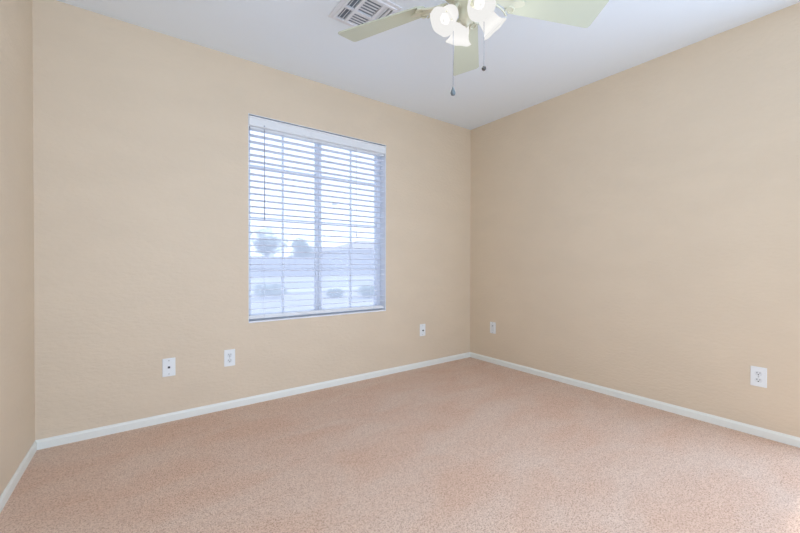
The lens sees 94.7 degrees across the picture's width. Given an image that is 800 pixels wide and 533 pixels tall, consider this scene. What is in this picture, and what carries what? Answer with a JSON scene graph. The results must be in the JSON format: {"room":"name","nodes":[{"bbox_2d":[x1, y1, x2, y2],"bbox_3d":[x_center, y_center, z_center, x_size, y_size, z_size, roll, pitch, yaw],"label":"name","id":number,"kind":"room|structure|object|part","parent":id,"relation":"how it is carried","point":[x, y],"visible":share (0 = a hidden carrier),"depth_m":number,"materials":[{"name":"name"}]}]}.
{"room":"empty bedroom","nodes":[
{"label":"empty bedroom","id":0,"kind":"room"},
{"bbox_2d":[0,0,34,495],"bbox_3d":[-1.067,-0.222,0.576,0.120,2.440,3.302,0,1,-35],"label":"wall","id":1,"kind":"structure","parent":0,"point":[17,353],"depth_m":1.70,"materials":[{"name":"beige paint"}]},
{"bbox_2d":[0,441,36,512],"bbox_3d":[-1.015,0.971,0.620,0.008,0.053,3.290,0,1,-35],"label":"baseboard","id":2,"kind":"structure","parent":1,"relation":"attached to","point":[13,482],"depth_m":1.68,"materials":[{"name":"white paint"}]},
{"bbox_2d":[32,0,470,439],"bbox_3d":[-0.721,-0.240,2.971,3.564,2.440,0.150,0,1,-36],"label":"wall","id":3,"kind":"structure","parent":0,"point":[140,134],"depth_m":2.37,"materials":[{"name":"beige paint"}]},
{"bbox_2d":[162,357,174,376],"bbox_3d":[-1.464,0.638,2.335,0.071,0.115,0.008,0,1,-36],"label":"jack plate","id":4,"kind":"object","parent":3,"relation":"attached to","point":[168,364],"visible":1,"depth_m":2.33,"materials":[{"name":"white plastic"}]},
{"bbox_2d":[224,349,234,366],"bbox_3d":[-1.177,0.631,2.546,0.071,0.115,0.008,0,1,-36],"label":"electrical outlet","id":5,"kind":"object","parent":3,"relation":"attached to","point":[229,355],"visible":1,"depth_m":2.54,"materials":[{"name":"white plastic"}]},
{"bbox_2d":[35,352,469,449],"bbox_3d":[-0.599,0.954,2.974,3.371,0.053,0.008,0,1,-36],"label":"baseboard","id":6,"kind":"structure","parent":3,"relation":"attached to","point":[63,439],"depth_m":2.50,"materials":[{"name":"white paint"}]},
{"bbox_2d":[248,113,385,322],"bbox_3d":[-0.644,-0.344,3.025,1.180,1.489,0.154,0,1,-36],"label":"window","id":7,"kind":"structure","parent":3,"relation":"in","point":[379,281],"depth_m":3.03,"materials":[{"name":"clear glass"}]},
{"bbox_2d":[249,115,385,318],"bbox_3d":[-0.615,-0.348,2.985,1.170,1.452,0.084,0,1,-36],"label":"window blind","id":8,"kind":"object","parent":7,"relation":"attached to","point":[256,124],"visible":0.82,"depth_m":2.94,"materials":[{"name":"white plastic"}]},
{"bbox_3d":[-0.622,-1.030,2.990,1.150,0.079,0.050,0,1,-36],"label":"head rail","id":9,"kind":"part","parent":8,"relation":"part of","materials":[{"name":"white"}]},
{"bbox_3d":[-0.627,0.365,3.001,1.157,0.026,0.050,0,1,-36],"label":"rail","id":10,"kind":"part","parent":8,"relation":"part of","materials":[{"name":"white"}]},
{"bbox_3d":[-0.371,-0.643,3.121,0.009,0.705,0.009,0,1,-36],"label":"lift cord","id":11,"kind":"part","parent":8,"relation":"part of","materials":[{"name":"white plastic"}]},
{"bbox_3d":[-0.646,0.395,3.030,1.180,0.011,0.154,0,1,-36],"label":"sill","id":12,"kind":"part","parent":7,"relation":"part of","materials":[{"name":"white paint"}]},
{"bbox_2d":[420,324,424,335],"bbox_3d":[0.222,0.616,3.571,0.071,0.115,0.016,0,1,-36],"label":"plate","id":13,"kind":"object","parent":3,"relation":"attached to","point":[422,326],"visible":1,"depth_m":3.57,"materials":[{"name":"white plastic"}]},
{"bbox_2d":[0,357,799,532],"bbox_3d":[0.298,1.042,1.594,3.864,0.100,3.597,0,1,-36],"label":"floor","id":14,"kind":"structure","parent":0,"point":[466,445],"depth_m":1.78,"materials":[{"name":"beige carpet"}]},
{"bbox_2d":[57,0,799,129],"bbox_3d":[0.303,-1.507,1.574,3.864,0.120,3.597,0,1,-36],"label":"ceiling","id":15,"kind":"structure","parent":0,"point":[529,62],"depth_m":2.41,"materials":[{"name":"white paint"}]},
{"bbox_2d":[328,0,401,26],"bbox_3d":[-0.202,-1.446,2.102,0.304,0.014,0.315,0,1,-36],"label":"ceiling vent","id":16,"kind":"object","parent":15,"relation":"in","point":[352,13],"visible":0.8,"depth_m":2.08,"materials":[{"name":"white metal"}]},
{"bbox_2d":[338,0,608,95],"bbox_3d":[0.284,-1.083,1.566,1.244,0.729,1.244,0,1,-36],"label":"ceiling fan","id":17,"kind":"object","parent":15,"relation":"hanging from","point":[463,32],"visible":1,"depth_m":1.67,"materials":[{"name":"beige paint"}]},
{"bbox_3d":[-0.078,-1.173,1.785,0.450,0.044,0.153,0,1,28],"label":"blade","id":18,"kind":"part","parent":17,"relation":"part of","materials":[{"name":"grey"}]},
{"bbox_3d":[0.187,-1.037,1.542,0.120,0.119,0.120,0,1,-36],"label":"lamp shade","id":19,"kind":"part","parent":17,"relation":"part of","materials":[{"name":"white glass"}]},
{"bbox_3d":[0.196,-1.044,1.545,0.054,0.057,0.043,0,1,-36],"label":"light bulb","id":20,"kind":"part","parent":17,"relation":"part of","materials":[{"name":"white glass"}]},
{"bbox_3d":[0.223,-0.739,1.551,0.021,0.041,0.021,0,1,-36],"label":"pull knob","id":21,"kind":"part","parent":17,"relation":"part of","materials":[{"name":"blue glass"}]},
{"bbox_3d":[0.278,-1.062,1.707,0.113,0.119,0.120,0,1,-36],"label":"lamp shade","id":22,"kind":"part","parent":17,"relation":"part of","materials":[{"name":"white glass"}]},
{"bbox_3d":[0.359,-1.174,2.002,0.153,0.044,0.450,0,0,10],"label":"blade","id":23,"kind":"part","parent":17,"relation":"part of","materials":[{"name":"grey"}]},
{"bbox_3d":[0.317,-1.071,1.495,0.043,0.057,0.054,0,1,-36],"label":"light bulb","id":24,"kind":"part","parent":17,"relation":"part of","materials":[{"name":"white glass"}]},
{"bbox_3d":[0.318,-1.064,1.484,0.116,0.119,0.121,0,1,-36],"label":"lamp shade","id":25,"kind":"part","parent":17,"relation":"part of","materials":[{"name":"white glass"}]},
{"bbox_3d":[0.408,-1.065,1.618,0.121,0.119,0.115,0,1,-36],"label":"lamp shade","id":26,"kind":"part","parent":17,"relation":"part of","materials":[{"name":"white glass"}]},
{"bbox_3d":[0.698,-1.170,1.665,0.450,0.044,0.153,0,0,-10],"label":"blade","id":27,"kind":"part","parent":17,"relation":"part of","materials":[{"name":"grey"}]},
{"bbox_2d":[470,2,799,437],"bbox_3d":[1.752,-0.234,2.746,0.150,2.440,3.447,0,1,-36],"label":"wall","id":28,"kind":"structure","parent":0,"point":[635,230],"depth_m":2.57,"materials":[{"name":"beige paint"}]},
{"bbox_2d":[490,322,495,333],"bbox_3d":[0.937,0.619,3.723,0.008,0.115,0.071,0,1,-36],"label":"electrical outlet","id":29,"kind":"object","parent":28,"relation":"attached to","point":[492,324],"visible":1,"depth_m":3.71,"materials":[{"name":"white plastic"}]},
{"bbox_2d":[470,352,799,447],"bbox_3d":[1.498,0.958,2.962,0.008,0.053,2.499,0,1,-36],"label":"baseboard","id":30,"kind":"structure","parent":28,"relation":"attached to","point":[735,425],"depth_m":2.54,"materials":[{"name":"white paint"}]},
{"bbox_2d":[750,366,766,387],"bbox_3d":[2.094,0.644,2.152,0.008,0.115,0.071,0,1,-36],"label":"electrical outlet","id":31,"kind":"object","parent":28,"relation":"attached to","point":[758,375],"visible":1,"depth_m":2.15,"materials":[{"name":"white plastic"}]},
{"bbox_2d":[754,378,761,382],"bbox_3d":[2.092,0.663,2.152,0.003,0.025,0.033,0,1,-36],"label":"receptacle","id":32,"kind":"object","parent":31,"relation":"attached to","point":[756,380],"depth_m":2.15,"materials":[{"name":"grey plastic"}]},
{"bbox_2d":[755,371,761,375],"bbox_3d":[2.092,0.625,2.151,0.003,0.025,0.033,0,1,-36],"label":"receptacle","id":33,"kind":"object","parent":31,"relation":"attached to","point":[757,373],"depth_m":2.15,"materials":[{"name":"grey plastic"}]}
]}

